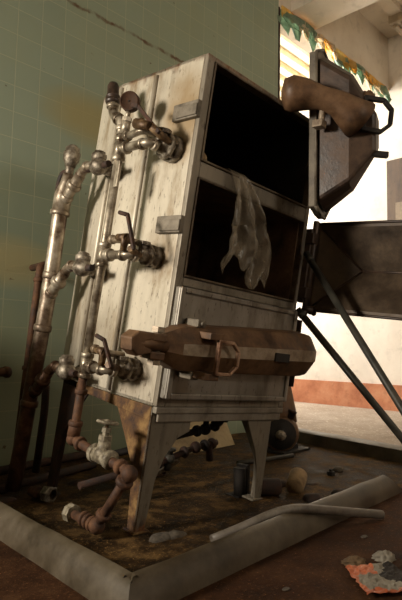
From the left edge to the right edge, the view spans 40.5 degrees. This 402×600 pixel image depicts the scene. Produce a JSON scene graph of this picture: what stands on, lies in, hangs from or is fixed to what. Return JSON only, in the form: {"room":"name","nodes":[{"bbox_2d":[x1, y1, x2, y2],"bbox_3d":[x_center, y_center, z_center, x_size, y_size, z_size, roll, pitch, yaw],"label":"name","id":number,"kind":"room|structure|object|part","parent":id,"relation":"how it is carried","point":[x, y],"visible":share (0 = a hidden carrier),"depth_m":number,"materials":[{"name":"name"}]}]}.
{"room":"abandoned industrial kitchen","nodes":[
{"label":"abandoned industrial kitchen","id":0,"kind":"room"},
{"bbox_2d":[0,0,278,465],"bbox_3d":[-1.415,-1.366,2.880,0.200,4.500,5.810,-4,-7,44],"label":"wall","id":1,"kind":"structure","parent":0,"point":[59,59],"depth_m":3.30,"materials":[{"name":"green tile"}]},
{"bbox_2d":[0,366,11,377],"bbox_3d":[-1.073,0.376,2.849,0.183,0.057,0.184,-4,-7,44],"label":"pipe","id":2,"kind":"object","parent":1,"relation":"attached to","point":[6,372],"visible":1,"depth_m":2.81,"materials":[{"name":"brown metal"}]},
{"bbox_2d":[278,7,280,98],"bbox_3d":[0.616,-0.796,4.925,0.204,3.820,0.024,-4,-7,44],"label":"trim","id":3,"kind":"structure","parent":1,"relation":"attached to","point":[279,7],"depth_m":4.98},
{"bbox_2d":[0,402,401,599],"bbox_3d":[-0.146,0.996,3.227,13.200,0.112,8.050,-4,-7,44],"label":"floor","id":4,"kind":"structure","parent":0,"point":[191,498],"depth_m":2.11,"materials":[{"name":"brown concrete"}]},
{"bbox_2d":[0,496,17,503],"bbox_3d":[-0.821,0.845,2.284,0.072,0.034,0.113,-4,-7,44],"label":"bit","id":5,"kind":"object","parent":4,"relation":"on","point":[8,499],"visible":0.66,"depth_m":2.28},
{"bbox_2d":[13,261,44,443],"bbox_3d":[-0.899,0.340,2.905,0.127,1.108,0.316,2,-5,-8],"label":"rusty pipe","id":6,"kind":"object","parent":4,"relation":"on","point":[38,267],"visible":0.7,"depth_m":2.82,"materials":[{"name":"brown metal"}]},
{"bbox_2d":[32,385,49,472],"bbox_3d":[-0.816,0.657,2.776,0.098,0.444,0.039,-4,-7,44],"label":"rusty pipe","id":7,"kind":"object","parent":4,"relation":"on","point":[45,393],"visible":0.96,"depth_m":2.76,"materials":[{"name":"brown metal"}]},
{"bbox_2d":[27,485,57,502],"bbox_3d":[-0.677,0.822,2.321,0.124,0.070,0.069,-2,-6,28],"label":"pipe stub","id":8,"kind":"object","parent":4,"relation":"on","point":[46,493],"visible":1,"depth_m":2.30,"materials":[{"name":"metal"}]},
{"bbox_2d":[0,451,86,474],"bbox_3d":[-0.910,0.875,2.887,0.057,0.057,0.995,-2,-6,34],"label":"rusty pipe","id":9,"kind":"object","parent":4,"relation":"on","point":[4,469],"visible":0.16,"depth_m":2.97,"materials":[{"name":"brown metal"}]},
{"bbox_2d":[0,462,96,493],"bbox_3d":[-0.779,0.858,2.613,0.052,0.052,0.820,-2,-6,29],"label":"rusty pipe","id":10,"kind":"object","parent":4,"relation":"on","point":[32,480],"visible":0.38,"depth_m":2.69,"materials":[{"name":"brown metal"}]},
{"bbox_2d":[67,479,83,484],"bbox_3d":[-0.601,0.881,2.625,0.063,0.029,0.099,-4,-7,44],"label":"bit","id":11,"kind":"object","parent":4,"relation":"on","point":[73,482],"visible":0.61,"depth_m":2.61,"materials":[{"name":"brown"}]},
{"bbox_2d":[115,458,179,485],"bbox_3d":[-0.250,0.825,2.594,0.316,0.141,0.030,3,-6,-17],"label":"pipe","id":12,"kind":"object","parent":4,"relation":"on","point":[176,461],"visible":0.21,"depth_m":2.62,"materials":[{"name":"metal"}]},
{"bbox_2d":[147,529,187,542],"bbox_3d":[-0.117,0.826,1.885,0.084,0.046,0.171,-4,-7,44],"label":"lump","id":13,"kind":"object","parent":4,"relation":"on","point":[179,533],"visible":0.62,"depth_m":1.88,"materials":[{"name":"grey stone"}]},
{"bbox_2d":[0,475,401,599],"bbox_3d":[-0.190,0.842,2.523,1.731,0.087,1.737,-4,-7,44],"label":"curb","id":14,"kind":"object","parent":4,"relation":"on","point":[90,574],"depth_m":1.62,"materials":[{"name":"grey concrete"}]},
{"bbox_2d":[209,504,384,541],"bbox_3d":[0.383,0.793,1.995,0.763,0.107,0.059,4,-6,-25],"label":"pipe","id":15,"kind":"object","parent":14,"relation":"on","point":[292,508],"visible":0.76,"depth_m":1.96,"materials":[{"name":"grey metal"}]},
{"bbox_2d":[5,48,401,535],"bbox_3d":[0.139,-0.099,2.235,1.214,1.934,1.590,6,-7,-40],"label":"steamer","id":16,"kind":"object","parent":4,"relation":"on","point":[155,319],"visible":0.97,"depth_m":2.19,"materials":[{"name":"metal"}]},
{"bbox_3d":[-0.532,0.618,2.392,0.147,0.523,0.222,11,-4,-44],"label":"leg","id":17,"kind":"part","parent":16,"relation":"part of","materials":[{"name":"brown metal"}]},
{"bbox_3d":[-0.343,0.178,1.932,0.106,0.120,0.016,-4,-7,44],"label":"cock lever","id":18,"kind":"part","parent":16,"relation":"part of","materials":[{"name":"brown metal"}]},
{"bbox_3d":[-0.314,-0.473,2.045,0.010,0.100,0.023,11,-4,-44],"label":"tag plate","id":19,"kind":"part","parent":16,"relation":"part of","materials":[{"name":"beige metal"}]},
{"bbox_3d":[-0.284,-0.679,2.078,0.037,0.101,0.039,11,-4,-44],"label":"gauge stem","id":20,"kind":"part","parent":16,"relation":"part of","materials":[{"name":"silver metal"}]},
{"bbox_3d":[-0.263,-0.249,1.938,0.017,0.157,0.102,6,-7,-44],"label":"cock lever","id":21,"kind":"part","parent":16,"relation":"part of","materials":[{"name":"brown metal"}]},
{"bbox_3d":[-0.204,-0.662,1.981,0.142,0.146,0.022,-3,-6,36],"label":"cock lever","id":22,"kind":"part","parent":16,"relation":"part of","materials":[{"name":"brown metal"}]},
{"bbox_3d":[-0.208,0.610,2.066,0.208,0.447,0.222,11,-4,-44],"label":"leg","id":23,"kind":"part","parent":16,"relation":"part of","materials":[{"name":"metal"}]},
{"bbox_3d":[0.094,0.207,1.919,0.116,0.124,0.016,11,-4,-44],"label":"ring handle","id":24,"kind":"part","parent":16,"relation":"part of","materials":[{"name":"metal"}]},
{"bbox_3d":[0.144,0.198,2.174,0.710,0.402,0.036,11,-4,-44],"label":"door","id":25,"kind":"part","parent":16,"relation":"part of","materials":[{"name":"metal"}]},
{"bbox_3d":[0.190,-0.212,2.226,0.745,1.300,0.022,11,-4,-44],"label":"frame","id":26,"kind":"part","parent":16,"relation":"part of","materials":[{"name":"metal"}]},
{"bbox_3d":[0.185,0.195,2.119,0.879,0.209,0.104,11,-4,-44],"label":"door arm","id":27,"kind":"part","parent":16,"relation":"part of","materials":[{"name":"brown metal"}]},
{"bbox_2d":[222,168,269,288],"bbox_3d":[0.147,-0.277,2.178,0.175,0.463,0.292,-4,-7,44],"label":"plastic sheet","id":28,"kind":"object","parent":16,"relation":"on","point":[242,186],"visible":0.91,"depth_m":2.15,"materials":[{"name":"beige"}]},
{"bbox_3d":[0.165,0.662,2.433,0.173,0.403,0.222,11,-4,-44],"label":"leg","id":29,"kind":"part","parent":16,"relation":"part of","materials":[{"name":"metal"}]},
{"bbox_3d":[0.422,0.239,2.450,0.028,0.300,0.028,11,-4,-44],"label":"hinge post","id":30,"kind":"part","parent":16,"relation":"part of","materials":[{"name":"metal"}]},
{"bbox_3d":[0.530,-0.694,2.358,0.049,0.702,0.396,-2,-6,27],"label":"door","id":31,"kind":"part","parent":16,"relation":"part of","materials":[{"name":"grey metal"}]},
{"bbox_3d":[0.639,-0.693,2.297,0.235,0.641,0.361,-2,-6,27],"label":"door dish","id":32,"kind":"part","parent":16,"relation":"part of","materials":[{"name":"metal"}]},
{"bbox_3d":[0.808,-0.119,2.276,0.131,0.400,0.720,11,-4,-44],"label":"door","id":33,"kind":"part","parent":16,"relation":"part of","materials":[{"name":"brown metal"}]},
{"bbox_3d":[0.689,-0.725,2.134,0.134,0.157,0.027,1,-5,-2],"label":"ring handle","id":34,"kind":"part","parent":16,"relation":"part of","materials":[{"name":"black metal"}]},
{"bbox_2d":[172,421,234,453],"bbox_3d":[-0.025,0.855,3.623,0.207,0.250,0.716,-3,-7,40],"label":"board","id":35,"kind":"object","parent":4,"relation":"on","point":[223,435],"visible":0.21,"depth_m":3.67,"materials":[{"name":"beige cardboard"}]},
{"bbox_2d":[225,463,250,497],"bbox_3d":[0.177,0.819,2.474,0.088,0.142,0.100,-4,-7,44],"label":"stub","id":36,"kind":"object","parent":4,"relation":"on","point":[241,473],"visible":0.82,"depth_m":2.44,"materials":[{"name":"grey metal"}]},
{"bbox_2d":[236,453,293,464],"bbox_3d":[0.386,0.942,3.224,0.446,0.027,0.027,5,-7,-36],"label":"tube","id":37,"kind":"object","parent":4,"relation":"on","point":[291,455],"visible":0.74,"depth_m":3.24,"materials":[{"name":"grey metal"}]},
{"bbox_2d":[261,478,281,495],"bbox_3d":[0.304,0.852,2.486,0.110,0.076,0.076,2,-5,-14],"label":"pipe offcut","id":38,"kind":"object","parent":4,"relation":"on","point":[270,486],"visible":0.7,"depth_m":2.46,"materials":[{"name":"brown metal"}]},
{"bbox_2d":[280,479,286,486],"bbox_3d":[0.392,0.902,2.664,0.092,0.044,0.142,-4,-7,44],"label":"bit","id":39,"kind":"object","parent":4,"relation":"on","point":[283,481],"visible":0.19,"depth_m":2.65,"materials":[{"name":"brown"}]},
{"bbox_2d":[267,386,309,454],"bbox_3d":[0.530,0.718,3.625,0.303,0.553,0.344,-4,-7,44],"label":"blower","id":40,"kind":"object","parent":4,"relation":"on","point":[284,432],"visible":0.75,"depth_m":3.50,"materials":[{"name":"brown metal"}]},
{"bbox_3d":[0.540,0.973,3.618,0.240,0.044,0.300,-4,-7,44],"label":"foot plate","id":41,"kind":"part","parent":40,"relation":"part of","materials":[{"name":"black metal"}]},
{"bbox_2d":[286,467,307,493],"bbox_3d":[0.449,0.849,2.556,0.086,0.114,0.130,-1,-6,20],"label":"stone","id":42,"kind":"object","parent":4,"relation":"on","point":[297,478],"visible":0.98,"depth_m":2.52,"materials":[{"name":"beige stone"}]},
{"bbox_2d":[302,492,322,502],"bbox_3d":[0.493,0.874,2.399,0.079,0.053,0.103,-4,-7,44],"label":"chip","id":43,"kind":"object","parent":4,"relation":"on","point":[310,497],"visible":0.61,"depth_m":2.38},
{"bbox_2d":[327,469,334,475],"bbox_3d":[0.691,0.916,2.901,0.042,0.032,0.042,-4,-7,44],"label":"nut","id":44,"kind":"object","parent":4,"relation":"on","point":[330,472],"visible":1,"depth_m":2.89,"materials":[{"name":"black metal"}]},
{"bbox_2d":[331,488,344,494],"bbox_3d":[0.639,0.889,2.506,0.070,0.045,0.091,-4,-7,44],"label":"chip","id":45,"kind":"object","parent":4,"relation":"on","point":[336,490],"visible":0.37,"depth_m":2.50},
{"bbox_2d":[333,467,343,471],"bbox_3d":[0.759,0.941,3.013,0.067,0.035,0.056,3,-6,-22],"label":"chip","id":46,"kind":"object","parent":4,"relation":"on","point":[336,469],"visible":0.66,"depth_m":3.00,"materials":[{"name":"concrete"}]},
{"bbox_2d":[295,307,401,443],"bbox_3d":[0.734,0.450,2.266,0.696,0.850,0.036,-1,-6,21],"label":"rod","id":47,"kind":"object","parent":4,"relation":"on","point":[392,426],"visible":0.98,"depth_m":2.31,"materials":[{"name":"grey metal"}]},
{"bbox_2d":[297,428,401,462],"bbox_3d":[0.939,0.971,3.713,0.133,0.093,1.723,5,-7,-36],"label":"trim","id":48,"kind":"structure","parent":4,"relation":"on","point":[375,449],"depth_m":3.56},
{"bbox_2d":[303,251,401,414],"bbox_3d":[0.678,0.298,2.007,0.033,1.101,0.912,4,-6,-29],"label":"rod","id":49,"kind":"object","parent":4,"relation":"on","point":[380,373],"visible":1,"depth_m":2.14,"materials":[{"name":"grey metal"}]},
{"bbox_2d":[341,555,366,565],"bbox_3d":[0.476,0.810,1.697,0.079,0.027,0.053,2,-5,-6],"label":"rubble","id":50,"kind":"object","parent":4,"relation":"on","point":[350,560],"visible":0.84,"depth_m":1.69,"materials":[{"name":"brown stone"}]},
{"bbox_2d":[345,560,401,594],"bbox_3d":[0.521,0.794,1.565,0.201,0.020,0.182,2,-5,-13],"label":"fragment","id":51,"kind":"object","parent":4,"relation":"on","point":[384,577],"visible":1,"depth_m":1.57,"materials":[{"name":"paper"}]},
{"bbox_2d":[372,550,395,561],"bbox_3d":[0.586,0.814,1.745,0.079,0.031,0.052,2,-5,-6],"label":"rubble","id":52,"kind":"object","parent":4,"relation":"on","point":[379,556],"visible":0.94,"depth_m":1.73,"materials":[{"name":"grey stone"}]},
{"bbox_2d":[280,34,308,99],"bbox_3d":[-0.052,-2.940,6.979,3.300,0.160,2.800,-4,-7,44],"label":"window","id":53,"kind":"structure","parent":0,"point":[294,60],"depth_m":6.60,"materials":[{"name":"white glass"}]},
{"bbox_2d":[279,0,388,95],"bbox_3d":[1.414,-2.951,5.938,0.250,0.670,2.240,-4,-7,44],"label":"wall","id":54,"kind":"structure","parent":0,"point":[352,34],"depth_m":6.12,"materials":[{"name":"beige paint"}]},
{"bbox_2d":[277,5,391,102],"bbox_3d":[1.488,-2.482,5.725,0.138,0.352,2.176,-4,-7,44],"label":"peeling paint","id":55,"kind":"object","parent":54,"relation":"hanging from","point":[287,19],"visible":0.97,"depth_m":5.49,"materials":[{"name":"paint"}]},
{"bbox_2d":[295,34,401,384],"bbox_3d":[2.710,-0.982,6.162,13.400,4.500,0.200,-4,-7,44],"label":"wall","id":56,"kind":"structure","parent":0,"point":[368,200],"depth_m":6.63,"materials":[{"name":"beige paint"}]},
{"bbox_2d":[291,379,401,410],"bbox_3d":[2.516,1.105,5.957,13.200,0.300,0.030,-4,-7,44],"label":"baseboard","id":57,"kind":"structure","parent":56,"relation":"attached to","point":[336,393],"depth_m":6.72,"materials":[{"name":"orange paint"}]},
{"bbox_2d":[387,158,401,219],"bbox_3d":[2.421,-1.102,6.282,0.570,1.150,0.050,-4,-7,44],"label":"window","id":58,"kind":"structure","parent":56,"relation":"in","point":[394,167],"depth_m":6.43,"materials":[{"name":"brown wood"}]},
{"bbox_2d":[358,0,401,37],"bbox_3d":[2.060,-3.713,1.450,7.500,0.150,8.250,-4,-7,44],"label":"ceiling","id":59,"kind":"structure","parent":0,"point":[377,13],"depth_m":6.17,"materials":[{"name":"beige paint"}]},
{"bbox_2d":[291,0,378,29],"bbox_3d":[3.519,-3.206,2.879,7.050,0.640,0.400,-4,-7,44],"label":"trim","id":60,"kind":"structure","parent":59,"relation":"attached to","point":[317,13],"depth_m":5.12,"materials":[{"name":"beige paint"}]},
{"bbox_2d":[389,12,401,36],"bbox_3d":[2.384,-3.137,6.209,0.320,0.152,0.430,-4,-7,44],"label":"ceiling fixture","id":61,"kind":"object","parent":59,"relation":"attached to","point":[395,21],"visible":1,"depth_m":6.14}
]}

